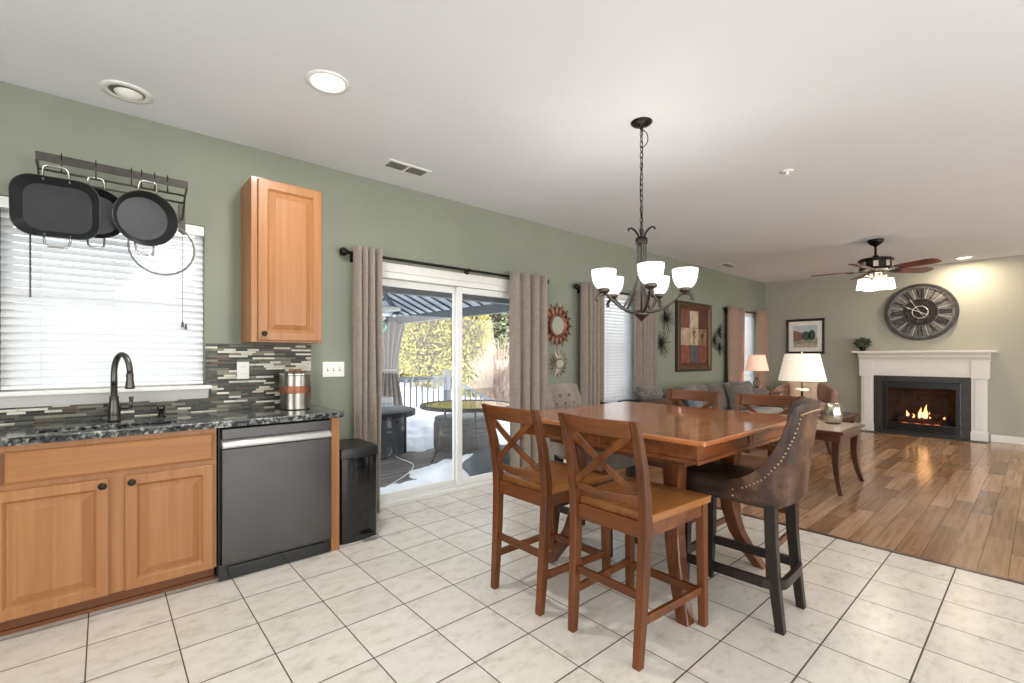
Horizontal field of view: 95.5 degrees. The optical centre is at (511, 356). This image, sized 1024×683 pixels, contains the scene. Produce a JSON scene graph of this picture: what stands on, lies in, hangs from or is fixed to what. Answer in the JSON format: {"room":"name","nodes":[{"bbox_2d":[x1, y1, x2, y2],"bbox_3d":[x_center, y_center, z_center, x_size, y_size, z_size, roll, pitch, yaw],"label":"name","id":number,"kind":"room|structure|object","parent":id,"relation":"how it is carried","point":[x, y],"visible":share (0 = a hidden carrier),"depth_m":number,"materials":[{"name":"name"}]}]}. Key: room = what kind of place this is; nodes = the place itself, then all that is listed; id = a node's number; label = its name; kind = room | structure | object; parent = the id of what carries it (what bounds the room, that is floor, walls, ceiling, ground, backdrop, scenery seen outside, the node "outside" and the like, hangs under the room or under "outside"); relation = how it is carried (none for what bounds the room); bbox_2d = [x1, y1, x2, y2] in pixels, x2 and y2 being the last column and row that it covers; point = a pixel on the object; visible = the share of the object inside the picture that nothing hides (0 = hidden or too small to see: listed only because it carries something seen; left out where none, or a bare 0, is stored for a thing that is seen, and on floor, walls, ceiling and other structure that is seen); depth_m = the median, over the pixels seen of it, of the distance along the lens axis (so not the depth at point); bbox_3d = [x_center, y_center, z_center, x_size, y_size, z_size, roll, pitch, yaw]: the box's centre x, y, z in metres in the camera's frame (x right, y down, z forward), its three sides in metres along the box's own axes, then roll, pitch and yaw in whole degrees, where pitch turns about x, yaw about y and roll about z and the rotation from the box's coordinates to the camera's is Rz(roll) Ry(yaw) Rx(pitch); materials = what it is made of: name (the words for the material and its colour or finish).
{"room":"eat-in kitchen","nodes":[
{"label":"eat-in kitchen","id":0,"kind":"room"},
{"bbox_2d":[0,81,764,459],"bbox_3d":[0.141,-0.035,5.103,13.350,2.865,0.160,0,0,-41],"label":"wall","id":1,"kind":"structure","parent":0,"point":[408,224],"depth_m":3.64,"materials":[{"name":"green paint"}]},
{"bbox_2d":[0,209,211,408],"bbox_3d":[-2.417,-0.293,2.792,1.015,1.140,0.235,0,0,-41],"label":"window","id":2,"kind":"structure","parent":1,"relation":"in","point":[85,395],"depth_m":2.69,"materials":[{"name":"white plastic"}]},
{"bbox_2d":[0,196,203,389],"bbox_3d":[-2.401,-0.339,2.796,0.921,1.039,0.080,0,0,-41],"label":"window blind","id":3,"kind":"object","parent":2,"relation":"attached to","point":[50,351],"visible":0.92,"depth_m":2.75,"materials":[{"name":"plastic"}]},
{"bbox_2d":[35,150,187,234],"bbox_3d":[-2.284,-0.919,2.692,0.675,0.272,0.260,0,0,-41],"label":"pot rack","id":4,"kind":"object","parent":1,"relation":"attached to","point":[43,156],"visible":0.83,"depth_m":2.62,"materials":[{"name":"grey metal"}]},
{"bbox_2d":[127,226,194,275],"bbox_3d":[-2.086,-0.663,2.777,0.327,0.356,0.039,0,0,-41],"label":"lid","id":5,"kind":"object","parent":4,"relation":"hanging from","point":[185,232],"visible":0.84,"depth_m":2.81,"materials":[{"name":"metal"}]},
{"bbox_3d":[-2.371,-1.017,2.448,0.005,0.108,0.038,0,0,-41],"label":"hook","id":6,"kind":"object","parent":4,"relation":"hanging from","visible":0},
{"bbox_2d":[8,164,99,248],"bbox_3d":[-2.372,-0.770,2.425,0.342,0.419,0.103,0,0,-36],"label":"roasting pan","id":7,"kind":"object","parent":6,"relation":"hanging from","point":[42,205],"visible":1,"depth_m":2.43,"materials":[{"name":"metal"}]},
{"bbox_3d":[-2.269,-1.017,2.537,0.005,0.108,0.038,0,0,-41],"label":"hook","id":8,"kind":"object","parent":4,"relation":"hanging from","visible":0},
{"bbox_2d":[86,176,119,248],"bbox_3d":[-2.316,-0.792,2.590,0.276,0.390,0.094,0,0,-41],"label":"saute pan","id":9,"kind":"object","parent":8,"relation":"hanging from","point":[108,229],"visible":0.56,"depth_m":2.63,"materials":[{"name":"metal"}]},
{"bbox_3d":[-2.123,-1.017,2.666,0.005,0.108,0.038,0,0,-41],"label":"hook","id":10,"kind":"object","parent":4,"relation":"hanging from","visible":0},
{"bbox_2d":[112,180,177,256],"bbox_3d":[-2.097,-0.783,2.661,0.128,0.416,0.307,0,0,36],"label":"skillet","id":11,"kind":"object","parent":10,"relation":"hanging from","point":[145,218],"visible":1,"depth_m":2.68,"materials":[{"name":"metal"}]},
{"bbox_2d":[0,343,310,424],"bbox_3d":[-2.249,0.140,2.884,1.930,0.450,0.018,0,0,-41],"label":"backsplash","id":12,"kind":"structure","parent":1,"relation":"attached to","point":[266,361],"depth_m":3.15,"materials":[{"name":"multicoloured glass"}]},
{"bbox_2d":[237,362,248,378],"bbox_3d":[-1.857,0.097,3.211,0.075,0.118,0.010,0,0,-41],"label":"wall outlet","id":13,"kind":"object","parent":12,"relation":"attached to","point":[242,367],"visible":1,"depth_m":3.21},
{"bbox_2d":[241,176,321,343],"bbox_3d":[-1.596,-0.629,3.237,0.447,1.072,0.348,0,0,-41],"label":"upper cabinet","id":14,"kind":"object","parent":1,"relation":"attached to","point":[281,223],"visible":1,"depth_m":3.11,"materials":[{"name":"brown wood"}]},
{"bbox_2d":[323,362,343,376],"bbox_3d":[-1.393,0.102,3.638,0.168,0.118,0.016,0,0,-41],"label":"light switch","id":15,"kind":"object","parent":1,"relation":"attached to","point":[330,369],"visible":1,"depth_m":3.64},
{"bbox_2d":[339,247,548,283],"bbox_3d":[-0.478,-0.805,4.396,2.325,0.099,0.085,0,0,-41],"label":"curtain rod","id":16,"kind":"object","parent":1,"relation":"attached to","point":[343,251],"visible":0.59,"depth_m":4.13,"materials":[{"name":"brown metal"}]},
{"bbox_2d":[353,245,382,514],"bbox_3d":[-1.146,0.199,3.709,0.231,2.133,0.102,0,0,-41],"label":"curtain","id":17,"kind":"object","parent":16,"relation":"hanging from","point":[367,262],"visible":0.73,"depth_m":3.70,"materials":[{"name":"fabric"}]},
{"bbox_2d":[509,271,547,467],"bbox_3d":[0.189,0.199,4.884,0.550,2.133,0.110,0,0,-41],"label":"curtain","id":18,"kind":"object","parent":16,"relation":"hanging from","point":[528,293],"visible":0.77,"depth_m":4.83,"materials":[{"name":"fabric"}]},
{"bbox_2d":[380,262,509,508],"bbox_3d":[-0.533,0.242,4.484,1.920,2.070,0.160,0,0,-41],"label":"door","id":19,"kind":"structure","parent":1,"relation":"in","point":[393,275],"depth_m":4.44,"materials":[{"name":"white paint"}]},
{"bbox_2d":[549,349,567,377],"bbox_3d":[0.540,0.082,5.316,0.330,0.330,0.034,0,0,-41],"label":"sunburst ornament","id":20,"kind":"object","parent":1,"relation":"attached to","point":[558,363],"visible":1,"depth_m":5.30,"materials":[{"name":"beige metal"}]},
{"bbox_2d":[548,303,571,347],"bbox_3d":[0.523,-0.353,5.305,0.520,0.520,0.040,0,0,-41],"label":"sunburst mirror","id":21,"kind":"object","parent":1,"relation":"attached to","point":[558,322],"visible":0.94,"depth_m":5.30,"materials":[{"name":"orange metal"}]},
{"bbox_2d":[552,316,563,333],"bbox_3d":[0.519,-0.353,5.309,0.224,0.224,0.018,0,0,-41],"label":"mirror glass","id":22,"kind":"object","parent":21,"relation":"attached to","point":[557,321],"depth_m":5.30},
{"bbox_2d":[574,284,634,294],"bbox_3d":[1.368,-0.805,6.018,1.710,0.099,0.085,0,0,-41],"label":"curtain rod","id":23,"kind":"object","parent":1,"relation":"attached to","point":[576,286],"visible":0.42,"depth_m":5.56,"materials":[{"name":"brown metal"}]},
{"bbox_2d":[580,282,604,405],"bbox_3d":[0.964,0.199,5.566,0.424,2.133,0.105,0,0,-41],"label":"curtain","id":24,"kind":"object","parent":23,"relation":"hanging from","point":[592,312],"visible":0.62,"depth_m":5.51,"materials":[{"name":"fabric"}]},
{"bbox_2d":[634,291,656,398],"bbox_3d":[1.815,0.199,6.313,0.467,2.133,0.106,0,0,-41],"label":"curtain","id":25,"kind":"object","parent":23,"relation":"hanging from","point":[645,332],"visible":0.44,"depth_m":6.25,"materials":[{"name":"fabric"}]},
{"bbox_2d":[604,294,633,401],"bbox_3d":[1.375,-0.113,6.131,0.740,1.431,0.064,0,0,-41],"label":"window blind","id":26,"kind":"object","parent":1,"relation":"attached to","point":[618,352],"visible":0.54,"depth_m":6.16,"materials":[{"name":"plastic"}]},
{"bbox_2d":[657,328,670,357],"bbox_3d":[2.192,-0.191,6.752,0.446,0.447,0.063,0,0,-41],"label":"starburst ornament","id":27,"kind":"object","parent":1,"relation":"attached to","point":[662,342],"visible":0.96,"depth_m":6.76,"materials":[{"name":"brown metal"}]},
{"bbox_2d":[660,307,674,333],"bbox_3d":[2.278,-0.558,6.828,0.442,0.448,0.064,0,0,-41],"label":"starburst ornament","id":28,"kind":"object","parent":1,"relation":"attached to","point":[666,315],"visible":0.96,"depth_m":6.84,"materials":[{"name":"brown metal"}]},
{"bbox_2d":[675,300,711,371],"bbox_3d":[2.894,-0.308,7.379,1.090,1.080,0.055,0,0,-41],"label":"framed painting","id":29,"kind":"object","parent":1,"relation":"attached to","point":[693,321],"visible":1,"depth_m":7.35,"materials":[{"name":"multicoloured paint"}]},
{"bbox_2d":[724,307,755,313],"bbox_3d":[4.297,-0.805,8.592,1.670,0.099,0.085,0,0,-41],"label":"curtain rod","id":30,"kind":"object","parent":1,"relation":"attached to","point":[725,308],"visible":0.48,"depth_m":8.15,"materials":[{"name":"brown metal"}]},
{"bbox_2d":[727,306,744,381],"bbox_3d":[3.948,0.199,8.188,0.560,2.133,0.107,0,0,-41],"label":"curtain","id":31,"kind":"object","parent":30,"relation":"hanging from","point":[735,315],"visible":0.62,"depth_m":8.15,"materials":[{"name":"fabric"}]},
{"bbox_2d":[756,311,768,389],"bbox_3d":[4.819,0.199,8.954,0.425,2.133,0.107,0,0,-41],"label":"curtain","id":32,"kind":"object","parent":30,"relation":"hanging from","point":[762,341],"visible":0.51,"depth_m":8.90,"materials":[{"name":"fabric"}]},
{"bbox_2d":[744,313,755,386],"bbox_3d":[4.482,-0.113,8.852,0.680,1.431,0.080,0,0,-41],"label":"window blind","id":33,"kind":"object","parent":1,"relation":"attached to","point":[749,347],"visible":0.45,"depth_m":8.91,"materials":[{"name":"plastic"}]},
{"bbox_2d":[717,507,1023,584],"bbox_3d":[2.898,1.275,2.580,0.040,0.004,7.250,0,0,-41],"label":"trim","id":34,"kind":"structure","parent":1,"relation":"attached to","point":[780,523],"depth_m":2.99,"materials":[{"name":"brown wood"}]},
{"bbox_2d":[0,0,1023,282],"bbox_3d":[2.543,-1.568,2.408,13.400,0.200,7.460,0,0,-41],"label":"ceiling","id":35,"kind":"structure","parent":0,"point":[899,122],"depth_m":2.63,"materials":[{"name":"paint"}]},
{"bbox_2d":[99,80,152,103],"bbox_3d":[-2.138,-1.480,2.583,0.230,0.084,0.230,0,0,-41],"label":"light","id":36,"kind":"object","parent":35,"relation":"attached to","point":[121,90],"visible":0.96,"depth_m":2.56,"materials":[{"name":"white paint"}]},
{"bbox_2d":[306,70,348,94],"bbox_3d":[-0.985,-1.464,2.489,0.218,0.009,0.218,0,0,-41],"label":"recessed light","id":37,"kind":"object","parent":35,"relation":"in","point":[325,81],"visible":1,"depth_m":2.48,"materials":[{"name":"white paint"}]},
{"bbox_2d":[380,159,431,177],"bbox_3d":[-0.825,-1.464,3.629,0.360,0.008,0.160,0,0,-41],"label":"ceiling vent","id":38,"kind":"object","parent":35,"relation":"in","point":[392,164],"visible":1,"depth_m":3.62,"materials":[{"name":"metal"}]},
{"bbox_2d":[591,117,697,321],"bbox_3d":[0.813,-0.842,2.934,0.628,1.252,0.629,0,0,-41],"label":"chandelier","id":39,"kind":"object","parent":35,"relation":"hanging from","point":[650,273],"visible":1,"depth_m":2.85,"materials":[{"name":"glass"}]},
{"bbox_2d":[780,169,793,176],"bbox_3d":[2.178,-1.449,3.684,0.090,0.038,0.090,0,0,-41],"label":"sprinkler","id":40,"kind":"object","parent":35,"relation":"attached to","point":[786,172],"visible":1,"depth_m":3.67,"materials":[{"name":"white paint"}]},
{"bbox_2d":[811,238,940,290],"bbox_3d":[4.546,-1.158,5.859,1.303,0.620,1.323,0,0,-41],"label":"ceiling fan","id":41,"kind":"object","parent":35,"relation":"hanging from","point":[875,266],"visible":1,"depth_m":5.79,"materials":[{"name":"glass"}]},
{"bbox_2d":[0,483,1023,682],"bbox_3d":[0.236,1.337,0.247,7.080,0.120,7.260,0,0,-41],"label":"floor","id":42,"kind":"structure","parent":0,"point":[415,601],"depth_m":2.19,"materials":[{"name":"tile"}]},
{"bbox_2d":[0,428,215,636],"bbox_3d":[-2.241,0.840,2.459,1.080,0.874,0.607,0,0,-41],"label":"base cabinet","id":43,"kind":"object","parent":42,"relation":"on","point":[88,525],"visible":0.9,"depth_m":2.29,"materials":[{"name":"brown wood"}]},
{"bbox_2d":[0,405,343,446],"bbox_3d":[-2.033,0.383,2.658,1.955,0.036,0.598,0,0,-41],"label":"countertop","id":44,"kind":"structure","parent":43,"relation":"on","point":[60,431],"depth_m":2.53,"materials":[{"name":"black stone"}]},
{"bbox_2d":[107,352,134,421],"bbox_3d":[-2.191,0.170,2.636,0.172,0.390,0.096,0,0,12],"label":"kitchen faucet","id":45,"kind":"object","parent":44,"relation":"on","point":[114,407],"visible":1,"depth_m":2.61,"materials":[{"name":"grey metal"}]},
{"bbox_2d":[156,405,165,416],"bbox_3d":[-2.114,0.329,2.802,0.048,0.073,0.048,0,0,-41],"label":"soap dispenser","id":46,"kind":"object","parent":44,"relation":"on","point":[160,408],"visible":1,"depth_m":2.79,"materials":[{"name":"brown metal"}]},
{"bbox_2d":[279,369,310,409],"bbox_3d":[-1.509,0.225,3.240,0.206,0.276,0.206,0,0,-41],"label":"canister","id":47,"kind":"object","parent":44,"relation":"on","point":[295,387],"visible":1,"depth_m":3.16,"materials":[{"name":"metal"}]},
{"bbox_2d":[214,418,331,581],"bbox_3d":[-1.595,0.843,3.028,0.628,0.868,0.606,0,0,-41],"label":"dishwasher","id":48,"kind":"object","parent":42,"relation":"on","point":[273,480],"visible":0.88,"depth_m":2.78,"materials":[{"name":"black metal"}]},
{"bbox_2d":[328,418,338,550],"bbox_3d":[-1.351,0.840,3.275,0.054,0.874,0.575,0,0,-41],"label":"end panel","id":49,"kind":"object","parent":42,"relation":"on","point":[334,540],"visible":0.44,"depth_m":3.06,"materials":[{"name":"brown wood"}]},
{"bbox_2d":[339,438,378,544],"bbox_3d":[-1.158,0.953,3.340,0.274,0.648,0.427,0,0,-41],"label":"trash can","id":50,"kind":"object","parent":42,"relation":"on","point":[357,457],"visible":0.82,"depth_m":3.22,"materials":[{"name":"metal"}]},
{"bbox_2d":[481,403,612,615],"bbox_3d":[0.182,0.768,2.576,0.606,1.018,0.470,0,0,-41],"label":"counter stool","id":51,"kind":"object","parent":42,"relation":"on","point":[544,484],"visible":0.95,"depth_m":2.45,"materials":[{"name":"brown wood"}]},
{"bbox_2d":[544,383,637,556],"bbox_3d":[0.566,0.740,3.256,0.416,1.075,0.649,0,0,-44],"label":"upholstered stool","id":52,"kind":"object","parent":42,"relation":"on","point":[567,395],"visible":0.38,"depth_m":3.29,"materials":[{"name":"grey fabric"}]},
{"bbox_2d":[557,412,710,671],"bbox_3d":[0.560,0.768,2.176,0.606,1.018,0.470,0,0,-41],"label":"counter stool","id":53,"kind":"object","parent":42,"relation":"on","point":[639,507],"visible":1,"depth_m":2.07,"materials":[{"name":"brown wood"}]},
{"bbox_2d":[522,401,787,626],"bbox_3d":[0.872,0.820,2.863,1.280,0.914,1.280,0,0,-41],"label":"dining table","id":54,"kind":"object","parent":42,"relation":"on","point":[677,437],"visible":0.59,"depth_m":2.44,"materials":[{"name":"brown wood"}]},
{"bbox_2d":[625,389,721,531],"bbox_3d":[1.183,0.768,3.362,0.606,1.018,0.470,0,0,-41],"label":"counter stool","id":55,"kind":"object","parent":42,"relation":"on","point":[711,397],"visible":0.21,"depth_m":3.49,"materials":[{"name":"brown wood"}]},
{"bbox_2d":[685,398,820,635],"bbox_3d":[1.203,0.740,2.419,0.416,1.075,0.649,0,0,-44],"label":"upholstered stool","id":56,"kind":"object","parent":42,"relation":"on","point":[781,481],"visible":0.99,"depth_m":2.21,"materials":[{"name":"brown leather"}]},
{"bbox_2d":[715,393,804,577],"bbox_3d":[1.532,0.768,2.964,0.606,1.018,0.470,0,0,-41],"label":"counter stool","id":57,"kind":"object","parent":42,"relation":"on","point":[749,460],"visible":0.16,"depth_m":3.08,"materials":[{"name":"brown wood"}]},
{"bbox_2d":[594,431,1023,581],"bbox_3d":[5.193,1.337,4.604,6.120,0.120,7.260,0,0,-41],"label":"floor","id":58,"kind":"structure","parent":0,"point":[958,503],"depth_m":4.12,"materials":[{"name":"brown wood"}]},
{"bbox_2d":[601,398,674,404],"bbox_3d":[1.594,0.914,5.821,1.040,0.725,0.400,0,0,-41],"label":"console","id":59,"kind":"object","parent":58,"relation":"on","point":[660,400],"visible":0.12,"depth_m":5.81,"materials":[{"name":"brown wood"}]},
{"bbox_2d":[633,386,663,399],"bbox_3d":[1.763,0.477,6.023,0.420,0.180,0.165,0,0,-27],"label":"throw pillow","id":60,"kind":"object","parent":59,"relation":"on","point":[643,392],"visible":0.89,"depth_m":5.96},
{"bbox_2d":[661,381,786,413],"bbox_3d":[3.186,0.842,6.941,2.710,0.870,0.820,0,0,-41],"label":"sofa","id":61,"kind":"object","parent":58,"relation":"on","point":[718,387],"visible":0.09,"depth_m":6.89,"materials":[{"name":"grey fabric"}]},
{"bbox_2d":[683,386,702,407],"bbox_3d":[2.445,0.607,6.276,0.212,0.382,0.420,0,0,40],"label":"throw pillow","id":62,"kind":"object","parent":61,"relation":"on","point":[690,403],"visible":0.35,"depth_m":6.16,"materials":[{"name":"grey fabric"}]},
{"bbox_2d":[676,384,711,408],"bbox_3d":[2.543,0.622,6.495,0.790,0.430,0.258,0,0,-41],"label":"cushion","id":63,"kind":"object","parent":61,"relation":"on","point":[703,387],"depth_m":6.47,"materials":[{"name":"grey fabric"}]},
{"bbox_2d":[705,382,730,409],"bbox_3d":[3.130,0.622,7.011,0.790,0.430,0.258,0,0,-41],"label":"cushion","id":64,"kind":"object","parent":61,"relation":"on","point":[718,387],"depth_m":6.85,"materials":[{"name":"grey fabric"}]},
{"bbox_2d":[723,383,756,409],"bbox_3d":[3.443,0.612,7.020,0.682,0.434,0.260,0,0,-33],"label":"throw pillow","id":65,"kind":"object","parent":61,"relation":"on","point":[731,390],"visible":0.66,"depth_m":6.89,"materials":[{"name":"grey fabric"}]},
{"bbox_2d":[728,381,753,387],"bbox_3d":[3.716,0.622,7.527,0.790,0.430,0.258,0,0,-41],"label":"cushion","id":66,"kind":"object","parent":61,"relation":"on","point":[743,382],"depth_m":7.48,"materials":[{"name":"grey fabric"}]},
{"bbox_2d":[752,387,768,394],"bbox_3d":[3.910,0.647,7.457,0.532,0.326,0.234,0,0,-21],"label":"throw pillow","id":67,"kind":"object","parent":61,"relation":"on","point":[764,390],"visible":0.22,"depth_m":7.40,"materials":[{"name":"grey fabric"}]},
{"bbox_2d":[741,406,782,413],"bbox_3d":[3.868,0.907,7.353,0.775,0.180,0.540,0,0,-41],"label":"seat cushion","id":68,"kind":"object","parent":61,"relation":"on","point":[765,409],"depth_m":7.24,"materials":[{"name":"grey fabric"}]},
{"bbox_2d":[768,390,781,394],"bbox_3d":[4.368,0.945,8.179,0.560,0.665,0.520,0,0,-41],"label":"table","id":69,"kind":"object","parent":58,"relation":"on","point":[769,392],"visible":0.08,"depth_m":8.03,"materials":[{"name":"brown wood"}]},
{"bbox_2d":[745,355,768,387],"bbox_3d":[4.328,0.280,8.224,0.380,0.662,0.380,0,0,-41],"label":"table lamp","id":70,"kind":"object","parent":69,"relation":"on","point":[756,363],"visible":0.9,"depth_m":8.10,"materials":[{"name":"beige fabric"}]},
{"bbox_2d":[744,420,864,495],"bbox_3d":[3.005,0.985,4.851,0.800,0.585,0.940,0,0,-41],"label":"table","id":71,"kind":"object","parent":58,"relation":"on","point":[836,433],"visible":0.59,"depth_m":4.41,"materials":[{"name":"brown wood"}]},
{"bbox_2d":[778,351,826,397],"bbox_3d":[3.039,0.318,4.874,0.440,0.743,0.440,0,0,-41],"label":"table lamp","id":72,"kind":"object","parent":71,"relation":"on","point":[802,368],"visible":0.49,"depth_m":4.72,"materials":[{"name":"white fabric"}]},
{"bbox_2d":[823,403,842,423],"bbox_3d":[3.316,0.589,4.805,0.165,0.205,0.167,0,0,-41],"label":"glass vase","id":73,"kind":"object","parent":71,"relation":"on","point":[833,414],"visible":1,"depth_m":4.75,"materials":[{"name":"silver glass"}]},
{"bbox_2d":[774,382,838,409],"bbox_3d":[5.206,0.876,8.257,0.967,0.801,0.797,0,0,34],"label":"armchair","id":74,"kind":"object","parent":58,"relation":"on","point":[826,393],"visible":0.24,"depth_m":8.26,"materials":[{"name":"brown fabric"}]},
{"bbox_2d":[789,381,817,399],"bbox_3d":[5.229,0.627,8.350,0.460,0.360,0.150,0,0,34],"label":"throw pillow","id":75,"kind":"object","parent":74,"relation":"on","point":[812,386],"visible":0.7,"depth_m":8.27,"materials":[{"name":"beige fabric"}]},
{"bbox_2d":[774,410,858,454],"bbox_3d":[4.380,1.057,6.711,1.320,0.440,0.760,0,0,-41],"label":"coffee table","id":76,"kind":"object","parent":58,"relation":"on","point":[848,417],"visible":0.2,"depth_m":6.55,"materials":[{"name":"brown wood"}]},
{"bbox_2d":[861,430,987,442],"bbox_3d":[6.493,1.271,7.431,0.125,0.012,1.550,0,0,-41],"label":"hearth slab","id":77,"kind":"object","parent":58,"relation":"on","point":[861,430],"visible":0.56,"depth_m":7.34,"materials":[{"name":"grey stone"}]},
{"bbox_2d":[852,350,997,441],"bbox_3d":[6.551,0.593,7.482,0.280,1.368,1.740,0,0,-41],"label":"fireplace mantel","id":78,"kind":"object","parent":58,"relation":"on","point":[970,368],"visible":0.99,"depth_m":7.33,"materials":[{"name":"white paint"}]},
{"bbox_2d":[853,337,871,350],"bbox_3d":[6.055,-0.213,8.023,0.261,0.243,0.260,0,0,-25],"label":"potted plant","id":79,"kind":"object","parent":78,"relation":"on","point":[864,341],"visible":0.99,"depth_m":7.99,"materials":[{"name":"green plant"}]},
{"bbox_2d":[883,381,959,435],"bbox_3d":[6.734,0.824,7.636,0.482,0.810,0.940,0,0,-41],"label":"gas fireplace","id":80,"kind":"object","parent":78,"relation":"in","point":[919,407],"visible":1,"depth_m":7.66,"materials":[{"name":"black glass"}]},
{"bbox_2d":[852,350,997,352],"bbox_3d":[6.551,-0.074,7.482,0.280,0.033,1.740,0,0,-41],"label":"shelf","id":81,"kind":"object","parent":78,"relation":"attached to","point":[935,351],"depth_m":7.22,"materials":[{"name":"white paint"}]},
{"bbox_2d":[765,255,1023,440],"bbox_3d":[7.548,-0.035,6.673,0.150,2.865,7.260,0,0,-41],"label":"wall","id":82,"kind":"structure","parent":0,"point":[989,293],"depth_m":7.49,"materials":[{"name":"beige paint"}]},
{"bbox_2d":[786,318,824,353],"bbox_3d":[5.551,-0.378,8.806,0.034,0.660,0.640,0,0,-41],"label":"framed print","id":83,"kind":"object","parent":82,"relation":"attached to","point":[807,336],"visible":1,"depth_m":8.80},
{"bbox_2d":[884,283,959,340],"bbox_3d":[6.635,-0.718,7.562,0.048,0.924,0.924,0,0,-41],"label":"wall clock","id":84,"kind":"object","parent":82,"relation":"attached to","point":[918,312],"visible":1,"depth_m":7.55,"materials":[{"name":"grey wood"}]},
{"bbox_2d":[991,435,1023,444],"bbox_3d":[8.529,1.224,5.432,0.016,0.105,4.100,0,0,-41],"label":"baseboard","id":85,"kind":"structure","parent":82,"relation":"attached to","point":[994,438],"depth_m":6.84,"materials":[{"name":"white paint"}]},
{"label":"outside","id":86,"kind":"structure","parent":0,"visible":0},
{"bbox_2d":[400,358,506,406],"bbox_3d":[-7.643,1.037,35.964,64.000,2.131,46.000,0,0,-41],"label":"snow","id":87,"kind":"object","parent":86,"point":[407,383],"depth_m":15.73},
{"bbox_2d":[399,323,419,376],"bbox_3d":[-3.927,-1.091,16.573,2.472,3.960,2.477,0,0,-41],"label":"evergreen shrub","id":88,"kind":"object","parent":87,"relation":"on","point":[403,370],"visible":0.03,"depth_m":16.09,"materials":[{"name":"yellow plant"}]},
{"bbox_2d":[399,319,451,387],"bbox_3d":[-2.896,-0.875,16.179,2.633,4.088,2.557,0,0,-41],"label":"evergreen shrub","id":89,"kind":"object","parent":87,"relation":"on","point":[427,337],"visible":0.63,"depth_m":15.60,"materials":[{"name":"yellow plant"}]},
{"bbox_2d":[437,319,451,382],"bbox_3d":[-2.247,-1.027,16.802,2.327,4.173,2.365,0,0,-41],"label":"evergreen shrub","id":90,"kind":"object","parent":87,"relation":"on","point":[450,319],"visible":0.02,"depth_m":16.05,"materials":[{"name":"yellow plant"}]},
{"bbox_2d":[445,315,494,396],"bbox_3d":[-1.426,-0.297,15.998,1.824,3.607,1.837,0,0,-41],"label":"evergreen shrub","id":91,"kind":"object","parent":87,"relation":"on","point":[474,330],"visible":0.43,"depth_m":15.59,"materials":[{"name":"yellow plant"}]},
{"bbox_2d":[466,335,508,400],"bbox_3d":[-0.286,0.705,12.601,1.962,2.657,1.915,0,0,24],"label":"bush","id":92,"kind":"object","parent":87,"relation":"on","point":[496,383],"visible":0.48,"depth_m":12.33,"materials":[{"name":"plant"}]},
{"bbox_2d":[480,312,508,359],"bbox_3d":[-1.224,-2.457,21.041,3.994,5.653,3.945,0,0,-41],"label":"conifer","id":93,"kind":"object","parent":87,"relation":"on","point":[496,319],"visible":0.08,"depth_m":20.17,"materials":[{"name":"green plant"}]},
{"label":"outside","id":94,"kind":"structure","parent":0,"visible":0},
{"bbox_2d":[380,444,505,486],"bbox_3d":[-2.370,1.497,6.484,7.000,0.200,5.230,0,0,-41],"label":"floor","id":95,"kind":"structure","parent":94,"point":[392,468],"depth_m":6.06,"materials":[{"name":"wood"}]},
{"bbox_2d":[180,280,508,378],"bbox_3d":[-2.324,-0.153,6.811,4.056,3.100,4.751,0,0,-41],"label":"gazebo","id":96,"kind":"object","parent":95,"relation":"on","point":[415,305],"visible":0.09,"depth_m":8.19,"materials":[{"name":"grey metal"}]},
{"bbox_2d":[383,306,400,332],"bbox_3d":[-1.696,-0.913,5.898,0.560,1.260,0.556,0,0,-41],"label":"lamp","id":97,"kind":"object","parent":96,"relation":"hanging from","point":[385,308],"visible":0.18,"depth_m":5.85,"materials":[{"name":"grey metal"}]},
{"bbox_2d":[382,321,404,405],"bbox_3d":[-2.500,0.157,9.358,0.803,1.721,0.157,0,0,-41],"label":"drape","id":98,"kind":"object","parent":96,"relation":"hanging from","point":[392,337],"visible":0.66,"depth_m":9.40,"materials":[{"name":"fabric"}]},
{"bbox_2d":[381,405,415,458],"bbox_3d":[-1.997,1.075,6.605,1.230,0.645,1.230,0,0,-41],"label":"fire pit table","id":99,"kind":"object","parent":95,"relation":"on","point":[393,417],"visible":0.31,"depth_m":6.46,"materials":[{"name":"grey metal"}]},
{"bbox_2d":[399,370,451,406],"bbox_3d":[-3.322,0.857,9.022,5.080,1.080,0.160,0,0,-41],"label":"deck railing","id":100,"kind":"object","parent":95,"relation":"on","point":[446,380],"visible":0.25,"depth_m":10.28,"materials":[{"name":"wood"}]},
{"bbox_2d":[451,377,491,399],"bbox_3d":[-0.746,1.329,11.286,1.846,1.710,0.070,0,0,-41],"label":"stair railing","id":101,"kind":"object","parent":100,"relation":"attached to","point":[463,385],"visible":0.18,"depth_m":11.07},
{"bbox_2d":[380,406,509,493],"bbox_3d":[-1.957,1.225,6.847,5.700,0.364,5.150,0,0,-41],"label":"snow","id":102,"kind":"object","parent":95,"relation":"on","point":[419,426],"visible":0.09,"depth_m":7.03,"materials":[{"name":"snow"}]},
{"bbox_2d":[434,412,495,454],"bbox_3d":[-0.701,1.135,7.039,0.580,0.525,0.860,0,0,32],"label":"wicker ottoman","id":103,"kind":"object","parent":95,"relation":"on","point":[468,419],"visible":0.62,"depth_m":6.73,"materials":[{"name":"wicker"}]},
{"bbox_2d":[434,412,484,422],"bbox_3d":[-0.701,0.908,7.039,0.580,0.073,0.860,0,0,32],"label":"cushion","id":104,"kind":"object","parent":103,"relation":"on","point":[466,417],"depth_m":6.77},
{"bbox_2d":[420,399,509,462],"bbox_3d":[-0.564,1.004,5.974,1.224,0.797,1.224,0,0,-41],"label":"patio table","id":105,"kind":"object","parent":95,"relation":"on","point":[474,406],"visible":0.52,"depth_m":6.03,"materials":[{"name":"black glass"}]},
{"bbox_2d":[462,444,509,475],"bbox_3d":[-0.143,1.202,5.465,0.368,0.350,1.040,0,0,38],"label":"cushion","id":106,"kind":"object","parent":95,"relation":"on","point":[480,462],"visible":0.28,"depth_m":5.09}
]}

